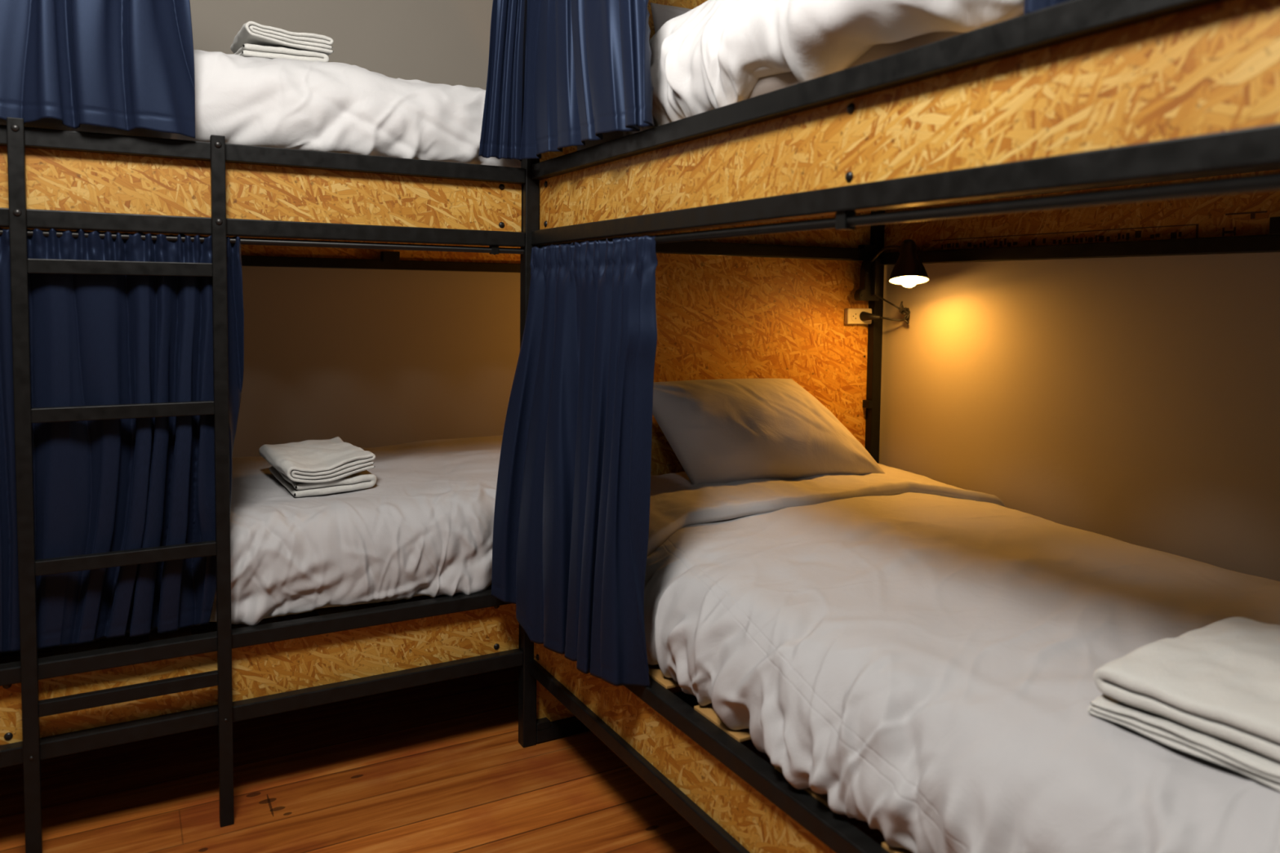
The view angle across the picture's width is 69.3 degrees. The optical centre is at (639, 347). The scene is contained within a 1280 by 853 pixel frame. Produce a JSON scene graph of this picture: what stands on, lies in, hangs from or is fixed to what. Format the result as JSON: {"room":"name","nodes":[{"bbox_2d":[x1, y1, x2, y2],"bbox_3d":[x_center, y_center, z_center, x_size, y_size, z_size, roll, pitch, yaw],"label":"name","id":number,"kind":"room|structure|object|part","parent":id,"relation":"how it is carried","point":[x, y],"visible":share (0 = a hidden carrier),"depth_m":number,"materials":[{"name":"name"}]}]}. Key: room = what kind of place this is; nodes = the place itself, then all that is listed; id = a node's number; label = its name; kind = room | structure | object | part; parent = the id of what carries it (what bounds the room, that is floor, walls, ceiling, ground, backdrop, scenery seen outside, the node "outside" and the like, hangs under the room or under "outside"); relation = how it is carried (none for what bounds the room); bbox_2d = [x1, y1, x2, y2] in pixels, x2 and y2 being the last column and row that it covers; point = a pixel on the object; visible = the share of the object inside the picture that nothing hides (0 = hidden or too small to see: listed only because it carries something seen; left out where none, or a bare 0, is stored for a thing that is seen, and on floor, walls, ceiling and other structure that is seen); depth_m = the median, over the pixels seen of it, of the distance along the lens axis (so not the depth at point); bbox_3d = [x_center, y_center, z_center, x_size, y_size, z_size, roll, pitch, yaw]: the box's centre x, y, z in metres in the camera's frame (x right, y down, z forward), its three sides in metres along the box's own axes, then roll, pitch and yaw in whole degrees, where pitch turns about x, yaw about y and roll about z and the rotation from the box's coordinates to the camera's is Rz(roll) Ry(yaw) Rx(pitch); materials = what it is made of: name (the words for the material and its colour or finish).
{"room":"dormitory","nodes":[
{"label":"dormitory","id":0,"kind":"room"},
{"bbox_2d":[190,0,519,457],"bbox_3d":[-1.590,-0.376,3.273,4.272,2.850,0.100,-1,4,-29],"label":"wall","id":1,"kind":"structure","parent":0,"point":[366,358],"depth_m":3.55,"materials":[{"name":"beige paint"}]},
{"bbox_2d":[0,666,885,852],"bbox_3d":[-0.394,1.231,1.188,4.272,0.100,5.075,-1,4,-29],"label":"floor","id":2,"kind":"structure","parent":0,"point":[442,766],"depth_m":2.32,"materials":[{"name":"brown wood"}]},
{"bbox_2d":[0,117,665,852],"bbox_3d":[-0.910,-0.093,2.831,3.294,2.350,1.243,-1,4,-29],"label":"bunk bed","id":3,"kind":"object","parent":2,"relation":"on","point":[286,207],"visible":0.63,"depth_m":2.14,"materials":[{"name":"black paint"}]},
{"bbox_2d":[0,0,195,137],"bbox_3d":[-1.270,-0.815,1.890,0.648,0.713,0.059,-1,4,-29],"label":"curtain","id":4,"kind":"object","parent":3,"relation":"hanging from","point":[127,65],"visible":1,"depth_m":1.96,"materials":[{"name":"blue fabric"}]},
{"bbox_2d":[0,227,244,653],"bbox_3d":[-1.269,0.206,2.020,0.750,0.925,0.099,-1,4,-29],"label":"curtain","id":5,"kind":"object","parent":3,"relation":"hanging from","point":[101,486],"visible":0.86,"depth_m":2.05,"materials":[{"name":"blue fabric"}]},
{"bbox_3d":[-0.924,0.682,2.880,3.210,0.012,1.116,-1,4,-29],"label":"board","id":6,"kind":"part","parent":3,"relation":"part of","materials":[{"name":"brown wood"}]},
{"bbox_3d":[-1.185,0.693,2.068,1.966,0.036,0.038,-1,4,-29],"label":"rail","id":7,"kind":"part","parent":3,"relation":"part of","materials":[{"name":"black paint"}]},
{"bbox_2d":[0,49,520,168],"bbox_3d":[-0.955,-0.647,2.782,2.110,0.285,1.123,-1,4,-29],"label":"duvet","id":8,"kind":"object","parent":3,"relation":"on","point":[333,107],"visible":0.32,"depth_m":2.28,"materials":[{"name":"white fabric"}]},
{"bbox_2d":[234,43,328,62],"bbox_3d":[-0.992,-0.779,2.532,0.228,0.048,0.278,-1,4,-29],"label":"folded towel","id":9,"kind":"object","parent":8,"relation":"on","point":[247,50],"visible":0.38,"depth_m":2.41,"materials":[{"name":"white fabric"}]},
{"bbox_2d":[230,21,333,55],"bbox_3d":[-0.981,-0.823,2.530,0.231,0.064,0.282,-1,4,-29],"label":"folded towel","id":10,"kind":"object","parent":9,"relation":"on","point":[251,32],"visible":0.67,"depth_m":2.43,"materials":[{"name":"white fabric"}]},
{"bbox_3d":[-1.187,0.869,2.077,1.966,0.038,0.038,-1,4,-29],"label":"rail","id":11,"kind":"part","parent":3,"relation":"part of","materials":[{"name":"black paint"}]},
{"bbox_3d":[-1.174,-0.243,2.015,1.966,0.016,0.016,-1,4,-29],"label":"curtain rod","id":12,"kind":"part","parent":3,"relation":"part of","materials":[{"name":"black metal"}]},
{"bbox_3d":[-1.174,-0.273,2.014,1.966,0.038,0.038,-1,4,-29],"label":"rail","id":13,"kind":"part","parent":3,"relation":"part of","materials":[{"name":"black metal"}]},
{"bbox_3d":[-1.172,-0.442,2.004,1.966,0.040,0.038,-1,4,-29],"label":"rail","id":14,"kind":"part","parent":3,"relation":"part of","materials":[{"name":"black paint"}]},
{"bbox_2d":[128,435,502,633],"bbox_3d":[-0.964,0.498,2.837,2.110,0.286,1.157,-1,4,-29],"label":"duvet","id":15,"kind":"object","parent":3,"relation":"on","point":[424,526],"visible":0.33,"depth_m":2.42,"materials":[{"name":"white fabric"}]},
{"bbox_2d":[269,466,377,497],"bbox_3d":[-0.923,0.364,2.685,0.228,0.059,0.334,-1,4,-33],"label":"folded towel","id":16,"kind":"object","parent":15,"relation":"on","point":[364,479],"visible":0.42,"depth_m":2.56,"materials":[{"name":"white fabric"}]},
{"bbox_2d":[258,436,375,483],"bbox_3d":[-0.935,0.323,2.670,0.243,0.071,0.343,-2,4,-34],"label":"folded towel","id":17,"kind":"object","parent":16,"relation":"on","point":[308,461],"visible":1,"depth_m":2.59,"materials":[{"name":"white fabric"}]},
{"bbox_3d":[-1.195,-0.306,3.334,3.218,0.036,0.038,-1,4,-29],"label":"rail","id":18,"kind":"part","parent":3,"relation":"part of","materials":[{"name":"black metal"}]},
{"bbox_2d":[478,0,527,161],"bbox_3d":[-0.347,-0.849,2.392,0.147,0.719,0.027,-1,4,-29],"label":"curtain","id":19,"kind":"object","parent":3,"relation":"hanging from","point":[501,131],"visible":0.97,"depth_m":2.40,"materials":[{"name":"blue fabric"}]},
{"bbox_2d":[518,0,1279,852],"bbox_3d":[0.802,-0.018,1.835,1.298,2.350,2.308,-1,4,-29],"label":"bunk bed","id":20,"kind":"object","parent":2,"relation":"on","point":[1073,129],"visible":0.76,"depth_m":1.67,"materials":[{"name":"black paint"}]},
{"bbox_3d":[-0.300,-0.069,2.517,0.040,2.350,0.040,-1,4,-29],"label":"post","id":21,"kind":"part","parent":20,"relation":"part of","materials":[{"name":"black metal"}]},
{"bbox_2d":[491,235,657,687],"bbox_3d":[-0.158,0.252,2.194,0.131,1.007,0.635,-2,4,-35],"label":"curtain","id":22,"kind":"object","parent":20,"relation":"hanging from","point":[571,514],"visible":1,"depth_m":2.15,"materials":[{"name":"blue fabric"}]},
{"bbox_2d":[520,0,654,159],"bbox_3d":[-0.132,-0.829,2.123,0.055,0.725,0.636,-1,4,-29],"label":"curtain","id":23,"kind":"object","parent":20,"relation":"hanging from","point":[588,62],"visible":1,"depth_m":2.10,"materials":[{"name":"blue fabric"}]},
{"bbox_3d":[0.232,1.071,2.885,1.211,0.038,0.040,-1,4,-29],"label":"head rail","id":24,"kind":"part","parent":20,"relation":"part of","materials":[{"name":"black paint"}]},
{"bbox_3d":[0.227,0.935,1.635,0.038,0.037,2.120,-1,4,-29],"label":"rail","id":25,"kind":"part","parent":20,"relation":"part of","materials":[{"name":"black paint"}]},
{"bbox_3d":[0.234,0.385,2.859,1.210,1.333,0.010,-1,4,-29],"label":"headboard","id":26,"kind":"part","parent":20,"relation":"part of","materials":[{"name":"brown wood"}]},
{"bbox_3d":[0.247,-0.761,2.795,1.210,0.886,0.010,-1,4,-29],"label":"headboard","id":27,"kind":"part","parent":20,"relation":"part of","materials":[{"name":"brown wood"}]},
{"bbox_3d":[0.248,-0.299,2.809,1.211,0.038,0.040,-1,4,-29],"label":"head rail","id":28,"kind":"part","parent":20,"relation":"part of","materials":[{"name":"black metal"}]},
{"bbox_3d":[0.229,0.763,1.625,0.038,0.036,2.120,-1,4,-29],"label":"rail","id":29,"kind":"part","parent":20,"relation":"part of","materials":[{"name":"black metal"}]},
{"bbox_2d":[844,308,871,324],"bbox_3d":[0.727,-0.104,3.087,0.106,0.052,0.021,-1,4,-29],"label":"wall socket","id":30,"kind":"object","parent":20,"relation":"attached to","point":[851,316],"visible":0.91,"depth_m":3.07,"materials":[{"name":"beige plastic"}]},
{"bbox_3d":[0.791,-0.090,3.126,0.040,2.350,0.040,-1,4,-29],"label":"post","id":31,"kind":"part","parent":20,"relation":"part of","materials":[{"name":"black metal"}]},
{"bbox_3d":[0.243,-0.412,1.560,0.038,0.040,2.120,-1,4,-29],"label":"rail","id":32,"kind":"part","parent":20,"relation":"part of","materials":[{"name":"black paint"}]},
{"bbox_2d":[747,13,1023,98],"bbox_3d":[0.795,-0.526,1.879,1.090,0.190,2.030,-1,4,-29],"label":"mattress","id":33,"kind":"object","parent":20,"relation":"on","point":[766,84],"visible":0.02,"depth_m":1.50,"materials":[{"name":"beige fabric"}]},
{"bbox_2d":[650,2,692,32],"bbox_3d":[0.297,-0.826,2.657,0.562,0.260,0.128,-1,4,-29],"label":"pillow","id":34,"kind":"object","parent":33,"relation":"on","point":[661,14],"visible":0.03,"depth_m":2.55,"materials":[{"name":"grey fabric"}]},
{"bbox_2d":[577,0,1024,151],"bbox_3d":[0.637,-0.639,2.079,1.225,0.381,1.375,-1,4,-29],"label":"duvet","id":35,"kind":"object","parent":33,"relation":"on","point":[711,55],"visible":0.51,"depth_m":1.66,"materials":[{"name":"white fabric"}]},
{"bbox_2d":[853,239,928,324],"bbox_3d":[0.814,-0.204,2.930,0.165,0.264,0.342,0,3,-13],"label":"lamp","id":36,"kind":"object","parent":20,"relation":"attached to","point":[908,271],"visible":1,"depth_m":2.99,"materials":[{"name":"black metal"}]},
{"bbox_3d":[0.792,-0.298,2.947,0.021,0.051,0.202,0,3,-16],"label":"arm","id":37,"kind":"part","parent":36,"relation":"part of","materials":[{"name":"black paint"}]},
{"bbox_3d":[0.823,-0.125,3.014,0.108,0.096,0.051,2,3,18],"label":"cord","id":38,"kind":"part","parent":36,"relation":"part of","materials":[{"name":"black rubber"}]},
{"bbox_3d":[0.818,-0.260,2.811,0.116,0.139,0.115,-1,4,-29],"label":"lamp shade","id":39,"kind":"part","parent":36,"relation":"part of","materials":[{"name":"black paint"}]},
{"bbox_3d":[0.817,-0.218,2.814,0.054,0.073,0.053,-1,4,-29],"label":"bulb","id":40,"kind":"part","parent":36,"relation":"part of","materials":[{"name":"white glass"}]},
{"bbox_3d":[0.241,-0.237,1.570,0.038,0.038,2.120,-1,4,-29],"label":"rail","id":41,"kind":"part","parent":20,"relation":"part of","materials":[{"name":"black paint"}]},
{"bbox_3d":[0.239,-0.203,1.571,0.017,0.017,2.120,-1,4,-29],"label":"curtain rod","id":42,"kind":"part","parent":20,"relation":"part of","materials":[{"name":"black metal"}]},
{"bbox_2d":[644,463,1279,852],"bbox_3d":[0.764,0.571,1.913,1.296,0.321,2.060,-1,4,-29],"label":"duvet","id":43,"kind":"object","parent":20,"relation":"on","point":[921,655],"visible":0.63,"depth_m":1.63,"materials":[{"name":"white fabric"}]},
{"bbox_2d":[652,377,884,484],"bbox_3d":[0.372,0.242,2.709,0.783,0.300,0.209,-1,4,-29],"label":"pillow","id":44,"kind":"object","parent":43,"relation":"on","point":[718,430],"visible":0.95,"depth_m":2.61,"materials":[{"name":"grey fabric"}]},
{"bbox_2d":[1087,693,1279,791],"bbox_3d":[0.856,0.487,1.255,0.370,0.057,0.312,-1,4,-29],"label":"folded towel","id":45,"kind":"object","parent":43,"relation":"on","point":[1265,770],"visible":0.23,"depth_m":1.18,"materials":[{"name":"white fabric"}]},
{"bbox_2d":[1093,617,1279,761],"bbox_3d":[0.861,0.449,1.264,0.370,0.074,0.300,-1,4,-29],"label":"folded towel","id":46,"kind":"object","parent":45,"relation":"on","point":[1221,678],"visible":1,"depth_m":1.24,"materials":[{"name":"white fabric"}]},
{"bbox_2d":[1023,0,1071,14],"bbox_3d":[0.539,-0.774,1.147,0.102,0.709,0.015,3,4,30],"label":"curtain","id":47,"kind":"object","parent":20,"relation":"hanging from","point":[1030,6],"visible":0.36,"depth_m":1.18,"materials":[{"name":"blue fabric"}]},
{"bbox_3d":[1.320,-0.238,2.173,0.038,0.038,2.120,-1,4,-29],"label":"rail","id":48,"kind":"part","parent":20,"relation":"part of","materials":[{"name":"black metal"}]},
{"bbox_3d":[1.322,-0.419,2.163,0.038,0.038,2.120,-1,4,-29],"label":"rail","id":49,"kind":"part","parent":20,"relation":"part of","materials":[{"name":"black metal"}]},
{"bbox_2d":[707,252,1279,582],"bbox_3d":[1.444,-0.277,2.123,0.100,2.850,4.875,-1,4,-29],"label":"wall","id":50,"kind":"structure","parent":0,"point":[1135,401],"depth_m":2.42,"materials":[{"name":"beige paint"}]}
]}

